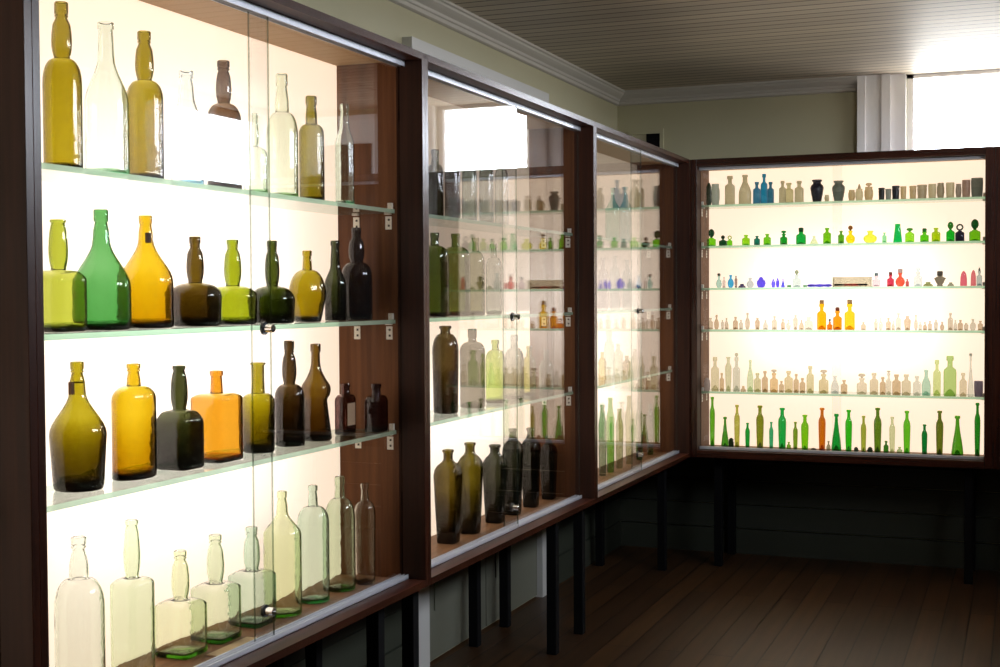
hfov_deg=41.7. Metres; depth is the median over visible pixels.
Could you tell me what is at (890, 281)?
glass bottle
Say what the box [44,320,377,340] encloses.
shelf
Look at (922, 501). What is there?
wainscoting
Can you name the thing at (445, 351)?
glass bottle
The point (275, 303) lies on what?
glass bottle
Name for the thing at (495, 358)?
glass bottle
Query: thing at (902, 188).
pot
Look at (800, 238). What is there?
glass bottle
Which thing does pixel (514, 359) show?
glass bottle
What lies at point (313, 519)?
glass bottle
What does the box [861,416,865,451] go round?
glass bottle
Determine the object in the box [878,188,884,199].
pot
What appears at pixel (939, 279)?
urn
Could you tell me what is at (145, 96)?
glass bottle
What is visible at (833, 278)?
box
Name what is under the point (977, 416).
glass bottle
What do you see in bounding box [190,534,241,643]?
glass bottle
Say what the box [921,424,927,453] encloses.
glass bottle
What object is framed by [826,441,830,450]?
glass bottle
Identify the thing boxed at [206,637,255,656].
card
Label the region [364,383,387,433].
glass bottle
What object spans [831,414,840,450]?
glass bottle
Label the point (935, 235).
glass bottle
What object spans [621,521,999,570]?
baseboard
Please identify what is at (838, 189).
vase
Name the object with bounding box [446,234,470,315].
glass bottle
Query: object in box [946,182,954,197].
pot
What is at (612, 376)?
shelf
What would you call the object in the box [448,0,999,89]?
ceiling
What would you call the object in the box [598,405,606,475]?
glass bottle
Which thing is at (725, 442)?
glass bottle
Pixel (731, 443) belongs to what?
stopper
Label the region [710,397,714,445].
glass bottle
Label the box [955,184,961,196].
pot
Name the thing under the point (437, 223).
shelf
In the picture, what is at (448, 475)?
glass bottle
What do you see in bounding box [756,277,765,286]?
glass bottle
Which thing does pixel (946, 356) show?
glass bottle
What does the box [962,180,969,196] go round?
pot
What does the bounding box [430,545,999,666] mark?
floor
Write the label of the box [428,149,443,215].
glass bottle
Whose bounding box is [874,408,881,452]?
glass bottle
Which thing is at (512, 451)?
glass bottle
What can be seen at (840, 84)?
trim
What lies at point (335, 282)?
glass bottle
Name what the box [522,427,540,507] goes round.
glass bottle
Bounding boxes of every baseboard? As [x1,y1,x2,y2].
[362,521,621,666]
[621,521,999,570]
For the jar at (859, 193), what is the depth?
6.61 m
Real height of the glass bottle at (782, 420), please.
0.220 m
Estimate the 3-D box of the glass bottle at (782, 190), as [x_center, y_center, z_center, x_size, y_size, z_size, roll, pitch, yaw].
[1.447,-0.725,6.724,0.035,0.113,0.021,0,2,22]
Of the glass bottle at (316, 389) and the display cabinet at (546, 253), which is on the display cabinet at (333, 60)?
the glass bottle at (316, 389)
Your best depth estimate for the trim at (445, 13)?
5.78 m
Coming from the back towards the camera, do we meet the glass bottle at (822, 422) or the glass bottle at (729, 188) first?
the glass bottle at (729, 188)
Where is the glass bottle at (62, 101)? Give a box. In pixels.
[42,1,82,167]
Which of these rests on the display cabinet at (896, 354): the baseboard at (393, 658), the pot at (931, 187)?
the pot at (931, 187)
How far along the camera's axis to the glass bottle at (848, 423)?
6.62 m
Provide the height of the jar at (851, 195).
0.055 m
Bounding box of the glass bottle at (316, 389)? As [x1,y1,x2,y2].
[301,344,331,441]
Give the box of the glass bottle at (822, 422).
[818,408,825,450]
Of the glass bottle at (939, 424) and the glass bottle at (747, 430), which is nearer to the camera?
the glass bottle at (939, 424)
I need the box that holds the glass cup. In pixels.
[974,381,982,396]
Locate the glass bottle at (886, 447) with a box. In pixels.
[884,441,888,452]
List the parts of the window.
casing, sash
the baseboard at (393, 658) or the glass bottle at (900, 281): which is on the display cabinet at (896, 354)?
the glass bottle at (900, 281)
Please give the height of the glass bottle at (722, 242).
0.054 m
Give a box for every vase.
[810,179,823,201]
[832,180,844,200]
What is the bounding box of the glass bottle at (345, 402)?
[335,383,355,434]
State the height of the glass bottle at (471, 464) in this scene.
0.314 m
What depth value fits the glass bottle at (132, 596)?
2.80 m
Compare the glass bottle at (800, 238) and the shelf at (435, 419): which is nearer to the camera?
the shelf at (435, 419)
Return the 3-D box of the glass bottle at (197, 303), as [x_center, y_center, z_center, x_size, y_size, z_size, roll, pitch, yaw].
[-0.703,-0.120,3.031,0.120,0.207,0.120,0,2,22]
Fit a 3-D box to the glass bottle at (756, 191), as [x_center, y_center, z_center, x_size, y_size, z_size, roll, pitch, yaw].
[1.325,-0.726,6.772,0.038,0.112,0.023,0,2,22]
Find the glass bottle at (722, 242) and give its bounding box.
[719,235,726,245]
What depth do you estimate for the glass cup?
6.39 m
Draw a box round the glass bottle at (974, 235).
[969,219,980,240]
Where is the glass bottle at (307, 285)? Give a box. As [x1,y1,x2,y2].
[289,251,325,321]
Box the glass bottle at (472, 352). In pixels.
[460,329,484,408]
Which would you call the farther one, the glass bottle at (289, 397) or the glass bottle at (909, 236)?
the glass bottle at (909, 236)
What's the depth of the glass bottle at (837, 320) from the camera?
6.63 m
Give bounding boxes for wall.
[617,75,999,543]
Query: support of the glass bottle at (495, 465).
on the display cabinet at (546, 253)
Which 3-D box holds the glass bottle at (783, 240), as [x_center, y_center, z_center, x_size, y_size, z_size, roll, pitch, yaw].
[1.454,-0.491,6.728,0.037,0.071,0.027,0,2,22]
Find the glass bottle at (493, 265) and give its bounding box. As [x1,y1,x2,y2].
[486,244,501,314]
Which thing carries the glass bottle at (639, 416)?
on the display cabinet at (647, 238)
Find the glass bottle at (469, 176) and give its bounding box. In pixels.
[462,151,476,219]
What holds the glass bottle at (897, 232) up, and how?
on the display cabinet at (896, 354)
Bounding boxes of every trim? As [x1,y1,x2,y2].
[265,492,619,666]
[388,0,624,105]
[618,75,856,105]
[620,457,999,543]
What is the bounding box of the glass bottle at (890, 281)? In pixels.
[887,272,893,286]
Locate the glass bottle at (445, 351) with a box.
[432,326,458,413]
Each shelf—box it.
[41,162,391,214]
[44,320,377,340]
[46,429,393,511]
[429,214,568,236]
[430,312,564,321]
[430,391,572,425]
[597,236,670,248]
[597,308,664,313]
[597,369,669,388]
[702,196,984,208]
[703,329,983,332]
[704,241,984,248]
[704,389,983,399]
[767,286,966,289]
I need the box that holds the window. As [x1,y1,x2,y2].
[857,69,999,151]
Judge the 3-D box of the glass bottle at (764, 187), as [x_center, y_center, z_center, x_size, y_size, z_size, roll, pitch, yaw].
[1.359,-0.745,6.758,0.035,0.152,0.021,0,2,22]
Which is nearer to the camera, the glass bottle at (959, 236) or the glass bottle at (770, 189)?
the glass bottle at (959, 236)
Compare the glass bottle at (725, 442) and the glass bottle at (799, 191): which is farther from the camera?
the glass bottle at (725, 442)
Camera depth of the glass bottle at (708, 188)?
6.86 m
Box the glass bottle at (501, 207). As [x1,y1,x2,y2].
[494,155,508,224]
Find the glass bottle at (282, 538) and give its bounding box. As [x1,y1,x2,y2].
[263,491,301,617]
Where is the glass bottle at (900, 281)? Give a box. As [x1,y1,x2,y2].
[895,269,904,285]
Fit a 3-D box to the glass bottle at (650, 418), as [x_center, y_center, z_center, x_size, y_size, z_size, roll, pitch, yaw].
[0.772,0.492,6.747,0.036,0.262,0.036,0,2,22]
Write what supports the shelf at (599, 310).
attached to the display cabinet at (647, 238)
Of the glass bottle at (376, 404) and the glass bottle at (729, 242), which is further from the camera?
the glass bottle at (729, 242)
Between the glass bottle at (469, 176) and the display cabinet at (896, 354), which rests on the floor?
the display cabinet at (896, 354)
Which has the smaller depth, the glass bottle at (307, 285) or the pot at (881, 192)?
the glass bottle at (307, 285)
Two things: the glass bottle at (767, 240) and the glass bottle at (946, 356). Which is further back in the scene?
the glass bottle at (767, 240)
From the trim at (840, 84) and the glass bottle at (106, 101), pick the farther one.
the trim at (840, 84)
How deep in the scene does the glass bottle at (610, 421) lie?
6.08 m
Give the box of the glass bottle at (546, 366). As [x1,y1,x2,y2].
[539,350,552,392]
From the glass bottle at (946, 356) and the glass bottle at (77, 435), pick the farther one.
the glass bottle at (946, 356)
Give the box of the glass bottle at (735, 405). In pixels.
[734,405,739,446]
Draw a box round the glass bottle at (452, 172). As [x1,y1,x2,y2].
[444,149,459,217]
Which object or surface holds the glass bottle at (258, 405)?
on the display cabinet at (333, 60)
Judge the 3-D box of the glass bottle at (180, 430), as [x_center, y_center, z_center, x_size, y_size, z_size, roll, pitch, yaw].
[-0.727,0.190,2.977,0.085,0.234,0.085,0,2,22]
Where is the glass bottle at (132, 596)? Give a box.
[110,519,154,666]
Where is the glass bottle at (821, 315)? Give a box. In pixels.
[817,300,826,329]
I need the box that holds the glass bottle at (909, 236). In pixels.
[905,228,913,241]
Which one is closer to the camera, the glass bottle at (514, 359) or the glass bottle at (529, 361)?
the glass bottle at (514, 359)
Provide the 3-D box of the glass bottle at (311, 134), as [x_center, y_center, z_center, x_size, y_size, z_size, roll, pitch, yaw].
[-0.506,-0.493,3.522,0.068,0.285,0.068,0,2,22]
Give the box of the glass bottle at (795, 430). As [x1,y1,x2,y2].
[793,422,797,448]
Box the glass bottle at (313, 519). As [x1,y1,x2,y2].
[297,485,329,603]
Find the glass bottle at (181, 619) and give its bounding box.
[155,550,207,659]
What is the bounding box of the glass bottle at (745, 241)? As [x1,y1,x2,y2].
[742,235,749,244]
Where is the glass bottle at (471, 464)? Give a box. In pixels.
[458,442,482,534]
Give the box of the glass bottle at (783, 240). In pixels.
[780,231,786,243]
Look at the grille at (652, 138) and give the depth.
7.36 m
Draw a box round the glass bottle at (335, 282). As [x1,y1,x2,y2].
[325,241,346,320]
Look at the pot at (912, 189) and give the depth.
6.47 m
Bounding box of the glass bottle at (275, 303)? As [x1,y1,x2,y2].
[254,241,294,323]
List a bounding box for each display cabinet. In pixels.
[0,0,40,666]
[31,0,428,666]
[305,54,595,666]
[499,122,689,634]
[690,146,993,583]
[992,146,999,469]
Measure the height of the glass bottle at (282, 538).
0.319 m
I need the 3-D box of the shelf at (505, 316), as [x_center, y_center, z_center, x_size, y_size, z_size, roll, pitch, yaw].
[-0.081,-0.059,4.612,0.182,0.012,1.573,0,2,22]
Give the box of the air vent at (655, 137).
[629,128,663,148]
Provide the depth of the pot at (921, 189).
6.50 m
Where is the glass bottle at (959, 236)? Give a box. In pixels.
[955,224,963,240]
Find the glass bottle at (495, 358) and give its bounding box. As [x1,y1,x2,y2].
[485,340,504,403]
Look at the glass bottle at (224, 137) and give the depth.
3.11 m
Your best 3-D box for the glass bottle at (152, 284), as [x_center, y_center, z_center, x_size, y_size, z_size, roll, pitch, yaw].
[-0.775,-0.135,2.877,0.116,0.246,0.116,0,2,22]
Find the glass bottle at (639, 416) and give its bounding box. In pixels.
[636,400,642,459]
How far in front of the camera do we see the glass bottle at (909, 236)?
6.49 m
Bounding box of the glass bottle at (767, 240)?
[764,234,770,244]
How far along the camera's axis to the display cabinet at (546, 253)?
5.20 m
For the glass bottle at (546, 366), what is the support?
on the display cabinet at (546, 253)
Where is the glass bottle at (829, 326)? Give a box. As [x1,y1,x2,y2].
[827,319,831,329]
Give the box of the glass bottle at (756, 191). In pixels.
[753,182,760,203]
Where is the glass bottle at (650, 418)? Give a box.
[647,404,653,454]
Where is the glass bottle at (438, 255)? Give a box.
[429,233,448,316]
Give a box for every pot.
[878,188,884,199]
[885,189,890,198]
[892,186,899,198]
[900,186,905,198]
[909,186,915,198]
[917,184,926,197]
[928,184,935,197]
[937,183,944,197]
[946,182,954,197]
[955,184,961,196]
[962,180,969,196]
[971,178,982,196]
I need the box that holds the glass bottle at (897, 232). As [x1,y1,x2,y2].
[893,224,901,241]
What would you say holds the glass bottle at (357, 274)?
on the display cabinet at (333, 60)
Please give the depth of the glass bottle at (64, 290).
2.58 m
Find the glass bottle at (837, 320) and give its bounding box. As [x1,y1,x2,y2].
[833,307,841,329]
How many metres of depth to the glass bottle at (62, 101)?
2.58 m
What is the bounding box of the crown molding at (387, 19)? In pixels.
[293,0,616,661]
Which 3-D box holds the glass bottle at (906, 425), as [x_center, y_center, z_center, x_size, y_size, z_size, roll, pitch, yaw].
[2.024,0.495,6.532,0.035,0.222,0.035,0,2,22]
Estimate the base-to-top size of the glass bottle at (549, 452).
0.256 m
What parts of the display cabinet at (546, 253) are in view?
leg, leg, panel, leg, light panel, light panel, panel, panel, leg, panel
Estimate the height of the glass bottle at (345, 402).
0.142 m
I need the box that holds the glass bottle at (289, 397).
[274,341,304,446]
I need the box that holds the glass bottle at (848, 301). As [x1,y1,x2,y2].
[844,300,854,329]
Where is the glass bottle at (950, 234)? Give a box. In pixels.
[946,222,954,240]
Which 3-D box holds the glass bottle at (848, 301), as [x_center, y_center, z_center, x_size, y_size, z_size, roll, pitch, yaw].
[1.763,-0.095,6.617,0.051,0.153,0.031,0,2,22]
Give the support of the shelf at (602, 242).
attached to the display cabinet at (647, 238)
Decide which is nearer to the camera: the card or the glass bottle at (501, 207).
the card
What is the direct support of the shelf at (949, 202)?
attached to the display cabinet at (896, 354)
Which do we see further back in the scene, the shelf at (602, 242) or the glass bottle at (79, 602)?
the shelf at (602, 242)
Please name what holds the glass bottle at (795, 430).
on the display cabinet at (896, 354)
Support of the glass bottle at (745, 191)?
on the display cabinet at (896, 354)
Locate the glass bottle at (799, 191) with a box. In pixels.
[795,181,803,201]
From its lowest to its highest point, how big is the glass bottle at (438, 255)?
0.273 m
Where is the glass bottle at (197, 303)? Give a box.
[174,236,221,326]
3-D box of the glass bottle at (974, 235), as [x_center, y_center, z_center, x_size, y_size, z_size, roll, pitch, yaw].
[2.310,-0.504,6.387,0.052,0.106,0.036,0,2,22]
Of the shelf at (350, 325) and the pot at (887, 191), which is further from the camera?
the pot at (887, 191)
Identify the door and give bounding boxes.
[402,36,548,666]
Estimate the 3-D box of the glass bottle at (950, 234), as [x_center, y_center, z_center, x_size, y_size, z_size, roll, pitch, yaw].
[2.206,-0.500,6.428,0.040,0.096,0.028,0,2,22]
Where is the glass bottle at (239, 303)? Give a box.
[217,239,256,324]
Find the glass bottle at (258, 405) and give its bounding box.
[243,362,274,453]
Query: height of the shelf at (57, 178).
0.012 m
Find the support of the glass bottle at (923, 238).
on the display cabinet at (896, 354)
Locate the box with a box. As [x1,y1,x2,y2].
[832,277,872,286]
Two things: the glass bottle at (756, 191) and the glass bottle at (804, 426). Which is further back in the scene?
the glass bottle at (756, 191)
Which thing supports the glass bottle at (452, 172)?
on the display cabinet at (546, 253)
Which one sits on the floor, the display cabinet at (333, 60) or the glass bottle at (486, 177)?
the display cabinet at (333, 60)
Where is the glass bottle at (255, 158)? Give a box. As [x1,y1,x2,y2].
[243,113,267,191]
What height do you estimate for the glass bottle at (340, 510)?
0.318 m
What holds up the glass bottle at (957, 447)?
on the display cabinet at (896, 354)
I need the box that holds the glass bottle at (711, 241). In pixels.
[707,229,715,245]
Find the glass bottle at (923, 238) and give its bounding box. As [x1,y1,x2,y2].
[920,228,928,241]
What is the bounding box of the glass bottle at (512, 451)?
[502,428,522,515]
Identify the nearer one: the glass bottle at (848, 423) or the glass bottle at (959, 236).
the glass bottle at (959, 236)
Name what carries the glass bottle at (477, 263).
on the display cabinet at (546, 253)
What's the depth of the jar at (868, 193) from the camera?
6.55 m
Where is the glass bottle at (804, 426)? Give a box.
[801,415,808,449]
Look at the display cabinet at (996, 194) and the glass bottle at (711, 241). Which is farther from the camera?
the glass bottle at (711, 241)
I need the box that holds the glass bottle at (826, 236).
[823,228,830,243]
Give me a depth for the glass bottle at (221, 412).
3.07 m
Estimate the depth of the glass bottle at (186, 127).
2.97 m
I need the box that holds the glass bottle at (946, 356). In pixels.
[943,356,954,395]
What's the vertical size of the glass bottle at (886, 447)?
0.069 m
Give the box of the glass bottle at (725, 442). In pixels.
[721,417,728,446]
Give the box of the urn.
[934,271,945,285]
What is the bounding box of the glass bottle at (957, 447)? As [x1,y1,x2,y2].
[951,416,962,455]
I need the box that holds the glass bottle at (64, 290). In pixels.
[43,219,87,332]
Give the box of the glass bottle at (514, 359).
[505,335,523,399]
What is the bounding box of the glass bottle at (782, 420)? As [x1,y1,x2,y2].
[778,408,785,448]
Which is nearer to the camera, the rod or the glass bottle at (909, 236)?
the glass bottle at (909, 236)
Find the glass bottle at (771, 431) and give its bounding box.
[769,422,773,448]
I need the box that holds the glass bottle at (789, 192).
[786,183,793,202]
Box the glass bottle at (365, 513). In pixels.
[354,483,375,584]
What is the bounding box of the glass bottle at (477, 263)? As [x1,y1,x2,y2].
[469,238,484,314]
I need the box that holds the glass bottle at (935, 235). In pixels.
[932,228,939,241]
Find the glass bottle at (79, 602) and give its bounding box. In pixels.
[54,536,105,666]
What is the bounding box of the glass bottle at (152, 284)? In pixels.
[124,215,173,328]
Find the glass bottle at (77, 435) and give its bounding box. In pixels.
[48,361,106,492]
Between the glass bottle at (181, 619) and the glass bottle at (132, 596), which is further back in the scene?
the glass bottle at (181, 619)
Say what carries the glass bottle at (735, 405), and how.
on the display cabinet at (896, 354)
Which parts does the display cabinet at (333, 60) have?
panel, leg, panel, panel, leg, panel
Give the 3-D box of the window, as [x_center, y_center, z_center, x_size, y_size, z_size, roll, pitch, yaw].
[2.393,-0.783,6.771,1.130,1.142,0.130,0,2,22]
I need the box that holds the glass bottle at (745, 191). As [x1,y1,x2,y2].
[739,175,750,203]
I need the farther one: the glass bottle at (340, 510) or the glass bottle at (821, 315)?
the glass bottle at (821, 315)
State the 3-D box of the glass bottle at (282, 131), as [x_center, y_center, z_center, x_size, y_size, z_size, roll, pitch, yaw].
[-0.561,-0.507,3.383,0.080,0.321,0.080,0,2,22]
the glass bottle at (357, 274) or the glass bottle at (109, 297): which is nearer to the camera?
the glass bottle at (109, 297)
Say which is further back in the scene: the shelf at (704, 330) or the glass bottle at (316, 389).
the shelf at (704, 330)
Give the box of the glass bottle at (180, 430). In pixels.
[157,365,203,470]
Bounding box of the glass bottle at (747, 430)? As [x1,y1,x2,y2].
[745,423,749,447]
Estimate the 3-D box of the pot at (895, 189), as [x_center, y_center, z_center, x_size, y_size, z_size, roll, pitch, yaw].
[1.965,-0.699,6.518,0.037,0.067,0.037,0,2,22]
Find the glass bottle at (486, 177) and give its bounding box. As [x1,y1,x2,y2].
[479,151,493,222]
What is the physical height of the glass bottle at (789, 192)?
0.105 m
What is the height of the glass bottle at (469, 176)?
0.245 m
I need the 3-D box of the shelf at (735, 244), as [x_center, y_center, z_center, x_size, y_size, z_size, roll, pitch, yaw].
[1.731,-0.450,6.685,1.391,0.012,0.182,0,2,22]
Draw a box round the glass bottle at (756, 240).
[754,236,759,244]
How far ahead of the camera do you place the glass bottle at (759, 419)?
6.79 m
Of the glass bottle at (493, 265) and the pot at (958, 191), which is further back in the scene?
the pot at (958, 191)
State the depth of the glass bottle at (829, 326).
6.65 m
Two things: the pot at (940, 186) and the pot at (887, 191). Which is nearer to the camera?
the pot at (940, 186)
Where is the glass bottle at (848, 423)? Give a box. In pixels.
[845,410,851,451]
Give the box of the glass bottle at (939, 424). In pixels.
[936,411,943,454]
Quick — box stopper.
[729,438,733,446]
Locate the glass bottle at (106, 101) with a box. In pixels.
[84,21,129,173]
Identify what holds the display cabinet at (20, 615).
on the floor
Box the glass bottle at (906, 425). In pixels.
[903,411,910,453]
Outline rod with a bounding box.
[807,284,831,286]
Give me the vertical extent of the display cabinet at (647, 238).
2.123 m
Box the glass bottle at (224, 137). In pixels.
[206,60,241,188]
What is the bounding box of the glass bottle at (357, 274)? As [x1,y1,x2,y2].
[342,228,372,319]
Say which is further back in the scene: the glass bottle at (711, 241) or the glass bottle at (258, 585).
the glass bottle at (711, 241)
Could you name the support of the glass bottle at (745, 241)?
on the display cabinet at (896, 354)
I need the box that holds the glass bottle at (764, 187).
[761,174,767,202]
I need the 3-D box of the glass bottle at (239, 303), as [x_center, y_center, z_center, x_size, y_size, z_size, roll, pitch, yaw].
[-0.653,-0.126,3.210,0.117,0.207,0.117,0,2,22]
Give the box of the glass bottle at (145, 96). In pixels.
[127,30,163,178]
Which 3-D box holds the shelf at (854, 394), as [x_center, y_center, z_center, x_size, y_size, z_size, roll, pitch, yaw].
[1.735,0.309,6.707,1.391,0.012,0.182,0,2,22]
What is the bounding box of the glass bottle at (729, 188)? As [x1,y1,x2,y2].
[725,176,734,203]
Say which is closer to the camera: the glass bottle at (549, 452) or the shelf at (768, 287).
the glass bottle at (549, 452)
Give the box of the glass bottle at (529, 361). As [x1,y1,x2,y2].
[524,346,535,395]
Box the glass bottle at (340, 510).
[326,476,355,591]
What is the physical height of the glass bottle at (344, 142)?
0.282 m
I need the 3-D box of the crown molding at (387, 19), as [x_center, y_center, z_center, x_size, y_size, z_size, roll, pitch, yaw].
[-1.019,0.049,3.363,0.100,2.572,8.890,0,2,22]
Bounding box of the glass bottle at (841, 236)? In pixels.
[838,231,843,242]
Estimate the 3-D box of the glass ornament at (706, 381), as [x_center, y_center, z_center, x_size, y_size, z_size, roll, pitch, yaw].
[1.088,0.267,6.897,0.036,0.067,0.022,0,2,22]
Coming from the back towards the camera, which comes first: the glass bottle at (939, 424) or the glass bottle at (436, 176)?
the glass bottle at (939, 424)
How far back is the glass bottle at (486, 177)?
4.65 m
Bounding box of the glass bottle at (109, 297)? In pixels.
[77,209,131,330]
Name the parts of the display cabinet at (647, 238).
leg, leg, panel, leg, light panel, light panel, panel, panel, leg, panel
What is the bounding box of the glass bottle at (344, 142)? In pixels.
[335,104,354,203]
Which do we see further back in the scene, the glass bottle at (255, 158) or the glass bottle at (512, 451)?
the glass bottle at (512, 451)
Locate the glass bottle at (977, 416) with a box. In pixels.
[974,403,979,455]
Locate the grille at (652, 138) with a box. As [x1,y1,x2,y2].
[646,133,659,146]
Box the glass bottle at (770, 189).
[768,182,773,202]
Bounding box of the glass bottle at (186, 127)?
[170,70,203,183]
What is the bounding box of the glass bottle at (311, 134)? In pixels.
[299,95,324,199]
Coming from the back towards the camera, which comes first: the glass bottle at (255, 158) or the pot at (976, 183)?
the pot at (976, 183)
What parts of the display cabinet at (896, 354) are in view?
panel, leg, leg, panel, panel, rail, light panel, leg, leg, panel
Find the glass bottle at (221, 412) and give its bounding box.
[190,370,242,463]
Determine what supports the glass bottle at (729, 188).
on the display cabinet at (896, 354)
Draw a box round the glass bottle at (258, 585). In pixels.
[228,526,275,627]
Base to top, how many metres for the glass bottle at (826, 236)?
0.080 m
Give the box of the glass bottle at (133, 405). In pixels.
[111,363,156,480]
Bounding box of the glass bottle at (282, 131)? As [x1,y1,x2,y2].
[267,73,298,196]
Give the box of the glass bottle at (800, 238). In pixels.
[796,228,805,243]
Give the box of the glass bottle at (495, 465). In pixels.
[483,444,507,523]
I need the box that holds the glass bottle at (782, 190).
[779,181,785,202]
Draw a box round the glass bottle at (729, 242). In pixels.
[727,236,731,245]
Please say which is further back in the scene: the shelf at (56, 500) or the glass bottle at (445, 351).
the glass bottle at (445, 351)
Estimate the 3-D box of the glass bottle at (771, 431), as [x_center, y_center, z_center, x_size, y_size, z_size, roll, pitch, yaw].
[1.401,0.529,6.781,0.023,0.146,0.023,0,2,22]
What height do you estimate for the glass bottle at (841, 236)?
0.063 m
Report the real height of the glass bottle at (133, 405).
0.246 m
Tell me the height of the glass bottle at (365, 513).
0.287 m
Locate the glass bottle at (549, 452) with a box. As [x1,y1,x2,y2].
[540,435,557,499]
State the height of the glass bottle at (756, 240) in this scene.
0.047 m
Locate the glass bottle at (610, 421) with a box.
[606,398,614,471]
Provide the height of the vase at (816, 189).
0.113 m
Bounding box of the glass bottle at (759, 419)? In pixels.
[756,405,763,447]
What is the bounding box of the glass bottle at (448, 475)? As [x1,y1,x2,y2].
[433,449,462,543]
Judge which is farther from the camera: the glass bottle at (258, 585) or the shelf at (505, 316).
the shelf at (505, 316)
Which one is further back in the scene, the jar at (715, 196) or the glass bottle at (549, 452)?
the jar at (715, 196)
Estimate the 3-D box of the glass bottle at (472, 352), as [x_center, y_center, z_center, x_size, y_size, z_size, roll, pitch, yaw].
[-0.096,0.121,4.561,0.088,0.274,0.088,0,2,22]
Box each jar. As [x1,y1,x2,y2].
[711,184,719,204]
[848,190,854,200]
[855,184,862,199]
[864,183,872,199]

